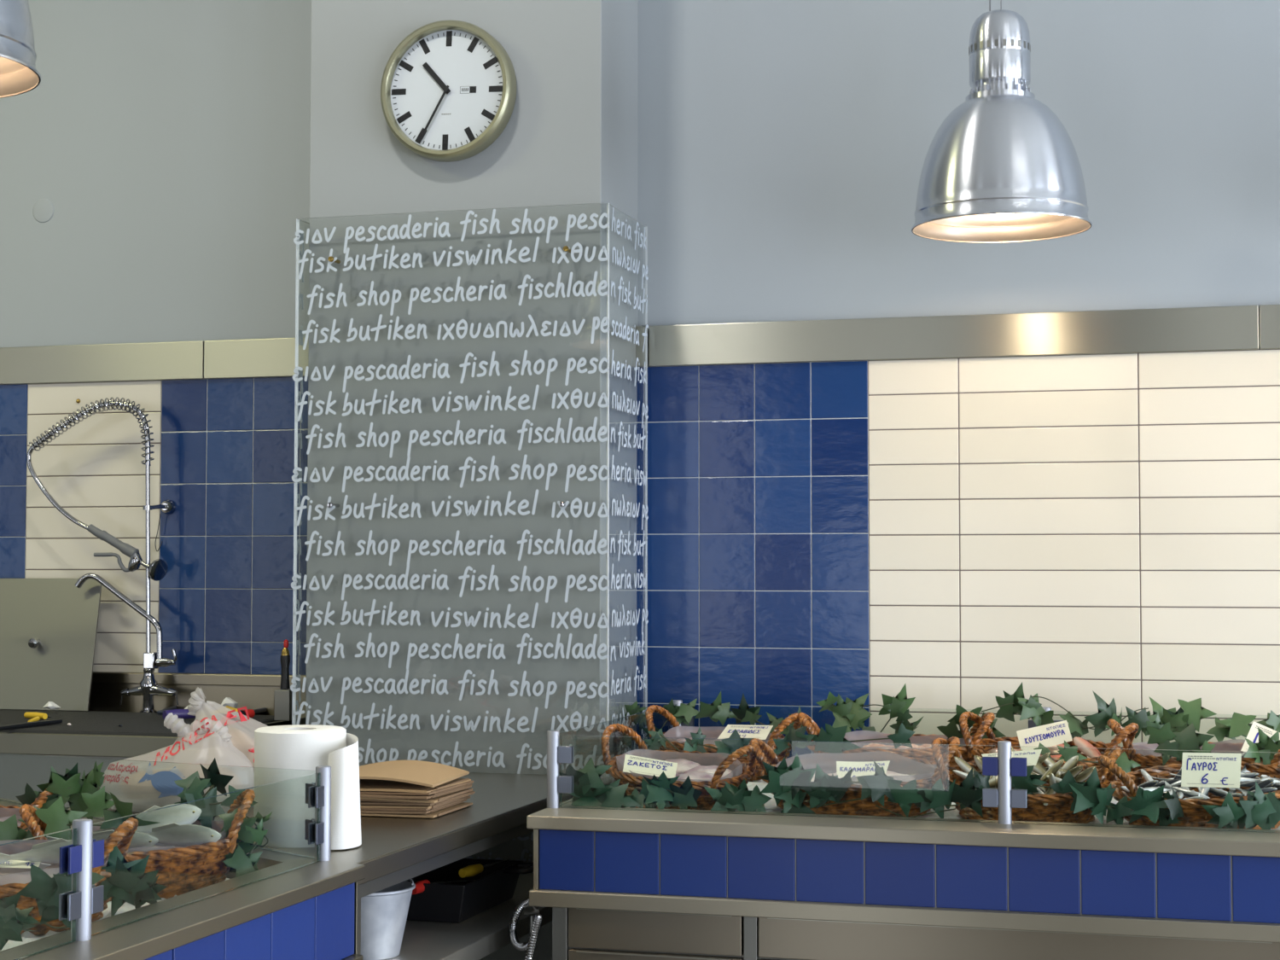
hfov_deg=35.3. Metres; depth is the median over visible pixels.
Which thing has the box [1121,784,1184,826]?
sprig
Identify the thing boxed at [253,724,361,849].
paper towel roll
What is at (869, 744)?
shrimp
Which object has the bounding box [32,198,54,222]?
cover plate
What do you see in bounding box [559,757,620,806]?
sprig
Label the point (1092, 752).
red mullet
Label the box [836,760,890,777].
price card
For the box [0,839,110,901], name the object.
liner
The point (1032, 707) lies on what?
sprig
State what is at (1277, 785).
anchovy
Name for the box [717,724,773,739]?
price card
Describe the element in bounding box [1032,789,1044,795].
bogue
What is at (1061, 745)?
red mullet
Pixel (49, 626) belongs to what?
metal sheet
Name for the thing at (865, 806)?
wicker basket
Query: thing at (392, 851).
counter
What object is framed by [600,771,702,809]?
sprig
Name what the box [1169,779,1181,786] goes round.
anchovy
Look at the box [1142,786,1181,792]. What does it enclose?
anchovy
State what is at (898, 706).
sprig
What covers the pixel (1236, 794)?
anchovy
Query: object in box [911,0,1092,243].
pendant lamp
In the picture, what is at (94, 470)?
wall tiles
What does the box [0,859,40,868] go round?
price card
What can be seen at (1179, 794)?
anchovy
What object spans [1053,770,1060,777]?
bogue
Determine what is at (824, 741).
sprig
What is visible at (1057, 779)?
bogue
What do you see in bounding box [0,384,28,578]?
wall tiles
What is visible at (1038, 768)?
bogue
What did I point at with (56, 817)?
sprig
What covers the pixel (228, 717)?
print
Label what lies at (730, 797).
sprig
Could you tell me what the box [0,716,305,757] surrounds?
countertop
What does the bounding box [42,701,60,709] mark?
paper scrap
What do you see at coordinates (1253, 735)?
price card
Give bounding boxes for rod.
[0,718,62,731]
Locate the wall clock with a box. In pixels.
[380,20,516,162]
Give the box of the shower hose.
[508,897,541,959]
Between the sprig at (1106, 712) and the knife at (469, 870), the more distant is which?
the sprig at (1106, 712)
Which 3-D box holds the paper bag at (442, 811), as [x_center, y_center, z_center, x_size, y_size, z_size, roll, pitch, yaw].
[-0.562,0.699,4.301,0.353,0.005,0.244,-1,-3,15]
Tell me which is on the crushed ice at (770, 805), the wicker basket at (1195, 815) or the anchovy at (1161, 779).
the wicker basket at (1195, 815)
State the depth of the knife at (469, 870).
4.46 m
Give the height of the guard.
2.307 m
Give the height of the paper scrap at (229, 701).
0.030 m
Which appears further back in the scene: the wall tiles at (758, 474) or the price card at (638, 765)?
the wall tiles at (758, 474)
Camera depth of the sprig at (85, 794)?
3.66 m
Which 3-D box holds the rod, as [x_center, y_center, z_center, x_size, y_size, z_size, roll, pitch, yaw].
[-1.553,0.618,5.066,0.015,0.015,0.298,-1,-3,22]
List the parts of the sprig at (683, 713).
stem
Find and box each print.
[103,762,137,784]
[153,721,214,765]
[200,706,249,726]
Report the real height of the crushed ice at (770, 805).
0.057 m
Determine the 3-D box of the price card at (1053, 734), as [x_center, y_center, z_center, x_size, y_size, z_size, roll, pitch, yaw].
[0.934,0.594,4.651,0.131,0.078,0.041,-1,-3,16]
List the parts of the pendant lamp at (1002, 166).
suspension cord, bulb, lamp shade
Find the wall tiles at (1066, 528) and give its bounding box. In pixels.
[867,349,1279,747]
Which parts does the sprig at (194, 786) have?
stem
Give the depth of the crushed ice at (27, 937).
3.06 m
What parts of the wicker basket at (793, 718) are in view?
handle, handle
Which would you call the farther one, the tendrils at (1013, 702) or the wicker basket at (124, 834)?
the tendrils at (1013, 702)
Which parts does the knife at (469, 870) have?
handle, blade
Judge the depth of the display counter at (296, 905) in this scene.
3.09 m
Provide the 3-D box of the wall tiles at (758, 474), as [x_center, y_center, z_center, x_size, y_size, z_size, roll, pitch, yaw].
[0.231,0.218,5.332,0.758,1.051,0.013,-1,-3,16]
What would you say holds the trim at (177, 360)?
attached to the wall
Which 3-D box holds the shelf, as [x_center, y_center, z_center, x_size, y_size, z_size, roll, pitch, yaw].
[-0.727,0.972,4.370,0.908,0.040,1.499,-1,-3,16]
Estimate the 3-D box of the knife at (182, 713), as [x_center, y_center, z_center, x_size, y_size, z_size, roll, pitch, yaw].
[-1.174,0.617,5.300,0.161,0.028,0.061,0,-3,-4]
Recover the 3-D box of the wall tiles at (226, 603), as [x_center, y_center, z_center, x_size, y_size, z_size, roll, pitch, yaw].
[-1.028,0.158,5.694,0.732,0.901,0.013,-1,-3,16]
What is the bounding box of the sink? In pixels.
[0,671,305,807]
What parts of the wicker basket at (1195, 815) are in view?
handle, handle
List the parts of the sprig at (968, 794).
stem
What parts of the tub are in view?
handle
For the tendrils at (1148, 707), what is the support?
attached to the sprig at (1106, 712)
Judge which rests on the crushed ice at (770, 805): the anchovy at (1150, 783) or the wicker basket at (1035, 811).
the wicker basket at (1035, 811)
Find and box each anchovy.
[1120,785,1129,792]
[1126,779,1158,793]
[1140,768,1163,797]
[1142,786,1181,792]
[1150,775,1197,788]
[1152,779,1181,786]
[1163,780,1210,798]
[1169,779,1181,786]
[1173,768,1181,779]
[1175,791,1184,798]
[1182,796,1206,799]
[1198,787,1210,796]
[1209,787,1227,797]
[1220,792,1241,798]
[1228,787,1250,796]
[1239,777,1259,783]
[1239,780,1275,787]
[1240,764,1250,773]
[1240,772,1258,778]
[1240,779,1274,794]
[1240,786,1277,797]
[1259,776,1279,780]
[1265,782,1279,788]
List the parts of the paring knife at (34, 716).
handle, handle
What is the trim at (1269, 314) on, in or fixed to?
attached to the wall
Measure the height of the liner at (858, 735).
0.076 m
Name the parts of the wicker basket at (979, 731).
handle, handle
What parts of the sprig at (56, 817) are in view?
stem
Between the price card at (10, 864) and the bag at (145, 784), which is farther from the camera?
the bag at (145, 784)
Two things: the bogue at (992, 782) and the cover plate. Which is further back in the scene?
the cover plate
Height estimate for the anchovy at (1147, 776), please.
0.062 m
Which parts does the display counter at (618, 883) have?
post, glass panel, drawer, drawer, post, drawer, glass panel, glass panel, rail, post, drawer, post, glass panel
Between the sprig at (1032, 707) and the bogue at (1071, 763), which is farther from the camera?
the sprig at (1032, 707)
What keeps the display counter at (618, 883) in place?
on the floor
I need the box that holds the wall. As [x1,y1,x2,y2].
[0,0,1279,753]
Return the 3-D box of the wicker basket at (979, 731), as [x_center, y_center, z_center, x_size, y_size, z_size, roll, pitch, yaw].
[0.607,0.633,4.780,0.466,0.166,0.280,0,-3,5]
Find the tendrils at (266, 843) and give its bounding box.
[230,811,268,847]
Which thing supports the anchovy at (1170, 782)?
in the wicker basket at (1195, 815)
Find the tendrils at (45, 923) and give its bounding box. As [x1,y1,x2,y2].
[30,922,68,928]
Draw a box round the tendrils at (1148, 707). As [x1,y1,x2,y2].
[1119,707,1148,722]
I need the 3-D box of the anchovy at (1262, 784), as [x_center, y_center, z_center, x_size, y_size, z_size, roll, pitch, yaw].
[1.239,0.625,4.068,0.019,0.049,0.098,2,-3,-40]
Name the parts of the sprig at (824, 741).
stem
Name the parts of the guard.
panel, panel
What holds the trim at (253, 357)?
attached to the wall
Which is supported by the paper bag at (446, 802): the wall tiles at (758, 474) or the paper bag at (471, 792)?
the paper bag at (471, 792)
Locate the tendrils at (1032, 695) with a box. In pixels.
[1032,695,1109,731]
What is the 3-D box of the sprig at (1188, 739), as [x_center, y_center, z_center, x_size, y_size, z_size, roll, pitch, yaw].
[1.195,0.573,4.444,0.151,0.116,0.054,-1,-3,28]
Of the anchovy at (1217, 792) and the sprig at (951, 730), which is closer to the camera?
the anchovy at (1217, 792)
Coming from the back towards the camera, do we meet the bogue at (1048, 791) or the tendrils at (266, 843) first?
the bogue at (1048, 791)
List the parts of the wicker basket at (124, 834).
handle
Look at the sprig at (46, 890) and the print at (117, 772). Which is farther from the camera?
the print at (117, 772)
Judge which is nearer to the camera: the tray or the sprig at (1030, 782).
the sprig at (1030, 782)
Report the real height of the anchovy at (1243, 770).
0.042 m
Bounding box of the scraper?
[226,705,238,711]
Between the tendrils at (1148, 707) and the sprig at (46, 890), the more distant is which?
the tendrils at (1148, 707)
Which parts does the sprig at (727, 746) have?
stem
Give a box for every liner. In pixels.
[0,807,21,826]
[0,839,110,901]
[46,820,226,859]
[615,749,742,795]
[663,726,784,756]
[775,750,936,785]
[818,730,973,749]
[1132,738,1252,758]
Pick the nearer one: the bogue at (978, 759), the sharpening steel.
the bogue at (978, 759)
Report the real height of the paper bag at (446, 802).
0.007 m
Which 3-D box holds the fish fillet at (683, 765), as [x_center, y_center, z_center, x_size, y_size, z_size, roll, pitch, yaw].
[0.094,0.644,4.484,0.087,0.041,0.113,0,-3,-5]
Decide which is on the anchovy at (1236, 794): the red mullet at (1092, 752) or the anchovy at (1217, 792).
the anchovy at (1217, 792)
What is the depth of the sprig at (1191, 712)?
4.84 m
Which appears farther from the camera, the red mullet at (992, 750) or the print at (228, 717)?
the red mullet at (992, 750)
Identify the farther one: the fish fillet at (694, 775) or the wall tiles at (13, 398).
the wall tiles at (13, 398)
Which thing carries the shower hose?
hanging from the display counter at (618, 883)
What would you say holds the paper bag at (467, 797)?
on the paper bag at (461, 801)
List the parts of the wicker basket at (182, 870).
handle, handle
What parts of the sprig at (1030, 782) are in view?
stem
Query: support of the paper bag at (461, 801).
on the paper bag at (442, 811)
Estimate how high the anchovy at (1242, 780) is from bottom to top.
0.013 m
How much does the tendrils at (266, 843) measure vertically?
0.060 m
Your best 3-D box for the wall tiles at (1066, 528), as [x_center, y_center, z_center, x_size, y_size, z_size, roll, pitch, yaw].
[2.430,0.167,4.707,3.816,1.002,0.013,-1,-3,16]
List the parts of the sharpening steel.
handle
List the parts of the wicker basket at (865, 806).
handle, handle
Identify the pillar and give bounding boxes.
[305,0,638,959]
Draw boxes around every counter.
[66,772,609,959]
[526,699,1279,959]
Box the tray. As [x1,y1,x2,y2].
[157,705,267,715]
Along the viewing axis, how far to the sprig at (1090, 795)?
4.03 m
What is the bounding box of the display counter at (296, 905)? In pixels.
[0,752,365,959]
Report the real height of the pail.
0.151 m
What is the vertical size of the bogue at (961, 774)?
0.047 m
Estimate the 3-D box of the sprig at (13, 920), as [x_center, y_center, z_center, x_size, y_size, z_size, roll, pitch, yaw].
[-0.911,0.637,2.915,0.113,0.105,0.050,-1,-3,23]
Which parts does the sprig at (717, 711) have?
stem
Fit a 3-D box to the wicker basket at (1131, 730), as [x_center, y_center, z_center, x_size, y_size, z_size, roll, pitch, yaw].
[0.943,0.629,4.650,0.422,0.172,0.280,-1,-3,31]
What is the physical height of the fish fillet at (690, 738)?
0.035 m
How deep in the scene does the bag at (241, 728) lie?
4.53 m
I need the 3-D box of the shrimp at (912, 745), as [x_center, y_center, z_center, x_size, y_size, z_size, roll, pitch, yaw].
[0.639,0.633,4.746,0.021,0.021,0.081,-2,-3,32]
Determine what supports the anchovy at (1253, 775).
in the wicker basket at (1195, 815)
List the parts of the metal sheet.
knob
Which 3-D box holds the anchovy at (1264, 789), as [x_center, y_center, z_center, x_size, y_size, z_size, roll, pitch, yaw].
[1.226,0.631,4.045,0.106,0.030,0.019,0,-3,10]
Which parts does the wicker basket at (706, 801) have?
handle, handle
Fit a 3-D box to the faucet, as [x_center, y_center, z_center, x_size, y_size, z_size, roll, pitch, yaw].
[-1.520,0.213,5.765,0.495,0.896,0.130,-1,-3,18]
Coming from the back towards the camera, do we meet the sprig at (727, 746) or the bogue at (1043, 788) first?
the sprig at (727, 746)
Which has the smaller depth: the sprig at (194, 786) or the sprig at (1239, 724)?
the sprig at (194, 786)
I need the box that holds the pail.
[360,878,415,959]
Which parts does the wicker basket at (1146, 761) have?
handle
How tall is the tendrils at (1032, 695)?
0.082 m
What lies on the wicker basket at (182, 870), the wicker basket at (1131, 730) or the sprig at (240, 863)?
the sprig at (240, 863)
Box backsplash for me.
[14,671,305,716]
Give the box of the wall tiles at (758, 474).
[636,360,869,758]
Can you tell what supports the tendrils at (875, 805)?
on the crushed ice at (770, 805)
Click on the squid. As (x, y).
(887, 773)
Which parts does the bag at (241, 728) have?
tied handle, tied handle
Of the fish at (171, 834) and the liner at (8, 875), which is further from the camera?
the fish at (171, 834)
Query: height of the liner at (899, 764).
0.094 m
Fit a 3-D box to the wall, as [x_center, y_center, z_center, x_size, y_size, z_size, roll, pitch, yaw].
[-1.448,-0.394,5.890,13.000,4.200,0.088,-1,-3,16]
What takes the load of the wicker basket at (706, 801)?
on the crushed ice at (770, 805)
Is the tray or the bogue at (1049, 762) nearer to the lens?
the bogue at (1049, 762)
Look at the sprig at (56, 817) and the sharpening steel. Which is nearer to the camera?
the sprig at (56, 817)
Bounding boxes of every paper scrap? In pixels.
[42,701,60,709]
[221,697,238,707]
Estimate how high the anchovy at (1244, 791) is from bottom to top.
0.034 m
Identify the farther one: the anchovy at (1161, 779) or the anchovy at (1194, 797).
the anchovy at (1161, 779)
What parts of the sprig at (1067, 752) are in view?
stem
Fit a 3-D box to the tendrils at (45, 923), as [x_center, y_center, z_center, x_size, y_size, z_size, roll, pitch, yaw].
[-0.873,0.654,2.968,0.092,0.017,0.003,-1,-3,16]
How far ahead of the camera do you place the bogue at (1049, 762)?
4.28 m
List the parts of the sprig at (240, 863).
stem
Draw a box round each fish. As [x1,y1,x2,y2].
[0,837,71,869]
[46,829,158,849]
[92,803,201,833]
[148,822,221,846]
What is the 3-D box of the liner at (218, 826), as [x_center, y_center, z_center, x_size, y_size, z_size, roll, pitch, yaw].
[-0.862,0.634,3.467,0.310,0.082,0.227,1,-3,-11]
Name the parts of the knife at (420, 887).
handle, blade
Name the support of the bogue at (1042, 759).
in the wicker basket at (1035, 811)
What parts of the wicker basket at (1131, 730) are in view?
handle, handle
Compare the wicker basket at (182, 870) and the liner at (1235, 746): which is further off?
the liner at (1235, 746)
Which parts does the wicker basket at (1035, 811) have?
handle, handle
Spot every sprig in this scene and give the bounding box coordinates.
[0,792,158,840]
[0,892,38,949]
[15,761,114,820]
[16,864,104,928]
[99,845,166,916]
[174,757,258,828]
[218,808,272,877]
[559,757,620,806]
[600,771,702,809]
[616,698,699,748]
[643,727,753,756]
[694,691,802,736]
[704,756,802,813]
[773,723,915,756]
[777,752,901,808]
[780,767,989,818]
[815,691,872,733]
[861,683,923,733]
[936,704,1006,738]
[994,682,1053,726]
[1011,765,1086,803]
[1033,740,1140,773]
[1058,690,1150,738]
[1068,766,1132,824]
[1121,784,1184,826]
[1145,713,1215,766]
[1147,696,1216,732]
[1201,780,1279,829]
[1206,709,1279,741]
[1243,727,1279,766]
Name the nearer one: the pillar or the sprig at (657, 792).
the sprig at (657, 792)
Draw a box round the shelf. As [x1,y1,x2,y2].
[384,872,552,959]
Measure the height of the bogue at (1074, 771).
0.070 m
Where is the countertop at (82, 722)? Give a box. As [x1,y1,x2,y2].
[0,709,278,736]
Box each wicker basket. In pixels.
[0,788,52,838]
[0,817,138,934]
[18,789,255,901]
[601,723,756,810]
[645,704,801,780]
[749,736,960,816]
[797,712,994,781]
[930,737,1121,823]
[959,711,1138,780]
[1097,749,1279,829]
[1107,718,1262,792]
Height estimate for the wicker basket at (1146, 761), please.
0.165 m
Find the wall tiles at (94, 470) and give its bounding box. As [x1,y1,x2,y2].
[25,380,161,672]
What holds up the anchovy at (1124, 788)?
in the wicker basket at (1195, 815)
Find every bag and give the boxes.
[99,712,254,812]
[187,686,267,772]
[359,760,469,789]
[359,778,471,793]
[360,780,473,795]
[360,784,471,799]
[360,788,472,802]
[360,790,472,803]
[360,791,474,805]
[360,795,468,808]
[360,796,470,810]
[360,799,466,814]
[360,802,472,818]
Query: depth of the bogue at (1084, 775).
4.18 m
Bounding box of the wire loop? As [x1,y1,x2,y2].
[155,513,162,551]
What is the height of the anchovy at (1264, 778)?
0.014 m
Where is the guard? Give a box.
[290,202,648,872]
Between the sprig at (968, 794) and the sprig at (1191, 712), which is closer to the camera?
the sprig at (968, 794)
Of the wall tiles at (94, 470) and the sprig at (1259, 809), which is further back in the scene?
the wall tiles at (94, 470)
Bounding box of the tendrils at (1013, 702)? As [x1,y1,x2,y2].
[981,702,1013,712]
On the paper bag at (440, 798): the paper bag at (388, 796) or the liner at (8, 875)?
the paper bag at (388, 796)
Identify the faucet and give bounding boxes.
[26,396,178,712]
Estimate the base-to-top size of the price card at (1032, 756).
0.039 m
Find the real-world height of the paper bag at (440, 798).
0.009 m
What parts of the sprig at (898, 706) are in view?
stem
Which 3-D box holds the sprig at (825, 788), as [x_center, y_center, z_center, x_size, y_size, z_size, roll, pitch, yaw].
[0.423,0.626,4.173,0.278,0.120,0.105,-1,-3,16]
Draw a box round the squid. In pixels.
[885,770,904,775]
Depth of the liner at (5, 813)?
3.82 m
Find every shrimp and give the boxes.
[867,743,887,746]
[905,744,918,748]
[920,744,931,747]
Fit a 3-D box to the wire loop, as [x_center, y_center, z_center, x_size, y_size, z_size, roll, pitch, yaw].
[-1.379,0.151,5.768,0.021,0.109,0.009,0,-3,-9]
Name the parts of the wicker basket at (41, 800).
handle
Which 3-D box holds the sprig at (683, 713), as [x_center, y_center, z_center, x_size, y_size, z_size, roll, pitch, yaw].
[0.050,0.625,5.153,0.226,0.133,0.068,-1,-3,16]
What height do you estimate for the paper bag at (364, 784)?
0.012 m
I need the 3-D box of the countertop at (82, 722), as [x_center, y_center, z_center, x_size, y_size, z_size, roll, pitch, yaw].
[-1.888,0.646,5.440,1.775,0.011,0.626,-1,-3,16]
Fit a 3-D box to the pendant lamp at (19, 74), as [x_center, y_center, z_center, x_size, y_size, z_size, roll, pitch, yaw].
[-1.174,-1.636,3.269,0.413,1.964,0.413,0,-3,7]
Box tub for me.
[406,858,533,923]
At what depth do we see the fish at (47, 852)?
3.18 m
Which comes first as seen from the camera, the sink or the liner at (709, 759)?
the liner at (709, 759)
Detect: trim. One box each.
[0,340,203,384]
[203,337,308,378]
[635,305,1258,366]
[1258,304,1279,349]
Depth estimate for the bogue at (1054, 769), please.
4.17 m
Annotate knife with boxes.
[23,712,51,721]
[162,709,195,719]
[237,709,255,717]
[411,879,476,894]
[458,859,509,878]
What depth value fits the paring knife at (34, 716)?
5.33 m
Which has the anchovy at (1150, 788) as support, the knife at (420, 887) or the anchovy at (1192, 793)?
the anchovy at (1192, 793)
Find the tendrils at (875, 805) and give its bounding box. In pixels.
[875,804,955,817]
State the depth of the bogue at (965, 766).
4.29 m
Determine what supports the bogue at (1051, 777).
in the wicker basket at (1035, 811)
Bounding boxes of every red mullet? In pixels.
[989,747,1041,756]
[1040,754,1061,757]
[1047,745,1058,753]
[1053,743,1064,747]
[1073,736,1101,757]
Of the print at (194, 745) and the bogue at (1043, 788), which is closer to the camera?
the bogue at (1043, 788)
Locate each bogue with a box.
[952,769,967,779]
[954,756,977,773]
[973,755,982,771]
[989,775,997,788]
[1030,771,1045,791]
[1032,761,1047,775]
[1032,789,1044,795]
[1036,759,1064,787]
[1037,752,1050,763]
[1041,755,1059,770]
[1041,765,1082,793]
[1042,785,1055,805]
[1045,775,1061,782]
[1048,773,1057,808]
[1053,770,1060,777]
[1055,766,1096,793]
[1058,768,1084,781]
[1059,755,1078,774]
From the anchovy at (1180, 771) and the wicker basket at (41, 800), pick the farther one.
the anchovy at (1180, 771)
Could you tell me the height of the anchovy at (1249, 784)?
0.015 m
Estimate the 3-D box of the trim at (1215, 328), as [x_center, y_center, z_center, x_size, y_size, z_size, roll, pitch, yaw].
[0.761,-0.368,5.201,1.600,0.109,0.024,-1,-3,16]
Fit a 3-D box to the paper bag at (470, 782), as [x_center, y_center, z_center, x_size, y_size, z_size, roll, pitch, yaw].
[-0.564,0.656,4.316,0.353,0.009,0.244,-1,-3,17]
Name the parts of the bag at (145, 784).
tied handle, tied handle, tied handle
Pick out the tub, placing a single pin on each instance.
(456, 902)
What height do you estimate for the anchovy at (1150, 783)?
0.045 m
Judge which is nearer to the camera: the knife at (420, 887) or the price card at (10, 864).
the price card at (10, 864)
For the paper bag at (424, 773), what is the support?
on the paper bag at (364, 784)
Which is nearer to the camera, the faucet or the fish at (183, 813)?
the fish at (183, 813)
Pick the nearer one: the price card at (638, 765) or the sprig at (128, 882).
the sprig at (128, 882)
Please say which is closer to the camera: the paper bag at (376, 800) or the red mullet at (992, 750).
the paper bag at (376, 800)
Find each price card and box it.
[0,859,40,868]
[622,754,677,778]
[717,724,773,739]
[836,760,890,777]
[981,749,1041,765]
[1016,720,1072,750]
[1181,752,1241,787]
[1240,721,1279,752]
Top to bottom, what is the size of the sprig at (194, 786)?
0.140 m
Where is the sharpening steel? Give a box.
[273,639,292,721]
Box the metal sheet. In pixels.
[0,578,102,710]
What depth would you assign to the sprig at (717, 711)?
5.10 m
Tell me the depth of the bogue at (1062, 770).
4.20 m
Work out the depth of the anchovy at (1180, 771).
4.16 m
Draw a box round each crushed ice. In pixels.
[0,878,228,951]
[628,779,1279,830]
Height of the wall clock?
0.362 m
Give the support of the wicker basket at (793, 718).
on the crushed ice at (770, 805)
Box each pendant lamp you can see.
[0,0,40,98]
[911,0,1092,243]
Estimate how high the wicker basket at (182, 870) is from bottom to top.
0.175 m
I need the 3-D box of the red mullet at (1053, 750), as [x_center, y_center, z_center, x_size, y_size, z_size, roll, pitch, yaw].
[0.990,0.631,4.609,0.042,0.038,0.168,2,-3,-41]
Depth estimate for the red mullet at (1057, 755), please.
4.60 m
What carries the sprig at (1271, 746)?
in the wicker basket at (1146, 761)
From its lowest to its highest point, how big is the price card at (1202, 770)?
0.068 m
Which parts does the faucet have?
spout, tap handle, tap handle, spout lever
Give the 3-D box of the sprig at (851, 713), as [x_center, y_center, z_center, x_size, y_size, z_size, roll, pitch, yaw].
[0.506,0.579,4.960,0.140,0.116,0.071,-1,-3,16]
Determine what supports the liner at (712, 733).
in the wicker basket at (793, 718)
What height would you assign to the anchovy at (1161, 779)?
0.023 m
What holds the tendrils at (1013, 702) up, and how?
on the display counter at (618, 883)
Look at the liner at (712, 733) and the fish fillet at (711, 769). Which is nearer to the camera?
the fish fillet at (711, 769)
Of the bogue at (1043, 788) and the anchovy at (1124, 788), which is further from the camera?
the bogue at (1043, 788)
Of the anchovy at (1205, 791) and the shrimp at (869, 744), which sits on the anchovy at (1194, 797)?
the anchovy at (1205, 791)
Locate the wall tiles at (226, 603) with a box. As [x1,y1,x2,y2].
[158,376,308,674]
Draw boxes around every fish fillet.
[664,758,700,773]
[676,737,692,741]
[677,771,714,779]
[683,765,732,777]
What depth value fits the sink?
5.05 m

